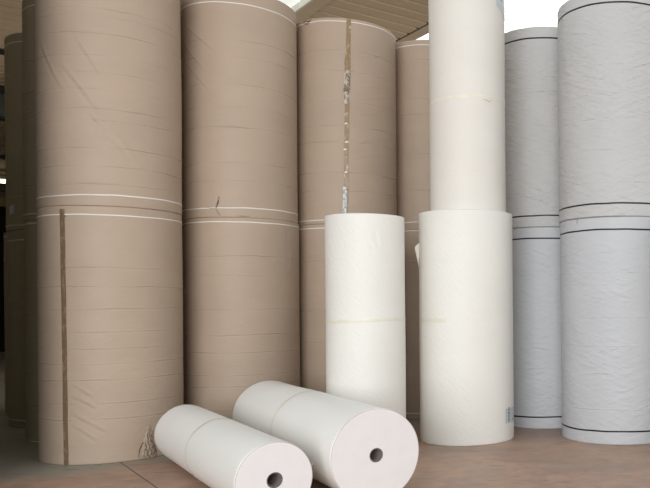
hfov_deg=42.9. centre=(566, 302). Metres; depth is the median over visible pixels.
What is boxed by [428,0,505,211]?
paper roll
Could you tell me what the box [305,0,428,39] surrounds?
ceiling
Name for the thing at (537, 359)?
paper roll
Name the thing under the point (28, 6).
paper roll
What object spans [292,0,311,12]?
trim
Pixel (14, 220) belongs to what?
paper roll
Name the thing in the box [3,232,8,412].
paper roll
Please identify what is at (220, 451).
paper roll
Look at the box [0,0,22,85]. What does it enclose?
ceiling
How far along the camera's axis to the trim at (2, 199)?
27.32 m
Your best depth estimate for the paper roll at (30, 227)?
8.97 m
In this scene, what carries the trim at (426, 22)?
attached to the ceiling at (400, 17)
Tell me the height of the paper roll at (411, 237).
2.615 m
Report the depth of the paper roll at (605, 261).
8.53 m
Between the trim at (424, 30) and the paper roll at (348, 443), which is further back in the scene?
the trim at (424, 30)
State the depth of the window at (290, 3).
13.37 m
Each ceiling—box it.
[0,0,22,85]
[0,120,5,183]
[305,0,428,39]
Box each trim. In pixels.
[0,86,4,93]
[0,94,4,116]
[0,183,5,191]
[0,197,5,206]
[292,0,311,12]
[295,0,331,23]
[396,22,428,40]
[396,24,428,42]
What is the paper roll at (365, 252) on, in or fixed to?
on the floor
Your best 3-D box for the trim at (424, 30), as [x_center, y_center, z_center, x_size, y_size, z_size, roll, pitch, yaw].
[-4.431,-5.257,16.497,0.210,0.210,13.799,0,0,-41]
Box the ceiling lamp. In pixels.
[0,176,5,182]
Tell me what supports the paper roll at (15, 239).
on the floor
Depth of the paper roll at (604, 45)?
8.53 m
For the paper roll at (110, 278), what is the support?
on the floor
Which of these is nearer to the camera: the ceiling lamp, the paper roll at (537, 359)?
the paper roll at (537, 359)
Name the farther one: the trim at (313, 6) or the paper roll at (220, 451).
the trim at (313, 6)
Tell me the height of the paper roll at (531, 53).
2.529 m
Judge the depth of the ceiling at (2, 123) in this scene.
21.12 m
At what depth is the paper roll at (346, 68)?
9.71 m
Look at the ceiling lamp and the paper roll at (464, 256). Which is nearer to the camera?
the paper roll at (464, 256)
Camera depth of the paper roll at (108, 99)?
7.78 m
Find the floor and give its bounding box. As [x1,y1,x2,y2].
[0,352,649,487]
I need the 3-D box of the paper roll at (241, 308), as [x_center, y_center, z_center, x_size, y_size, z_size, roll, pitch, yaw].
[-4.026,0.327,9.468,1.342,2.615,1.341,0,0,-12]
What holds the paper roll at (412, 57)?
on the paper roll at (411, 237)
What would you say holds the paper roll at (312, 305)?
on the floor
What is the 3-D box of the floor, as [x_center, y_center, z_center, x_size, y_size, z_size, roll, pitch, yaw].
[-3.098,1.777,11.896,28.997,0.300,45.995,0,0,-41]
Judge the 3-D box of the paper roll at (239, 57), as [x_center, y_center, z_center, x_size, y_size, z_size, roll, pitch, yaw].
[-4.062,-2.306,9.467,1.342,2.649,1.342,0,0,34]
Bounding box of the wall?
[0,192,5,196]
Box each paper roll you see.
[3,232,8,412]
[4,33,23,231]
[7,230,24,427]
[22,0,36,221]
[24,220,37,442]
[35,0,181,215]
[36,206,183,464]
[154,404,312,487]
[180,0,297,223]
[182,217,299,418]
[233,381,418,487]
[296,17,396,225]
[299,224,325,392]
[324,213,405,417]
[396,40,429,230]
[404,230,419,418]
[415,209,513,445]
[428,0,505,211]
[505,27,559,228]
[512,227,561,428]
[557,0,649,223]
[560,216,649,444]
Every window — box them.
[279,0,299,7]
[416,0,568,39]
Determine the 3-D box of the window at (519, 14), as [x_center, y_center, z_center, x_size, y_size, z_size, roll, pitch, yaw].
[-3.515,-5.301,17.446,2.420,0.062,14.017,0,0,-41]
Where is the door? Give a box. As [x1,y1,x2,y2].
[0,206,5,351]

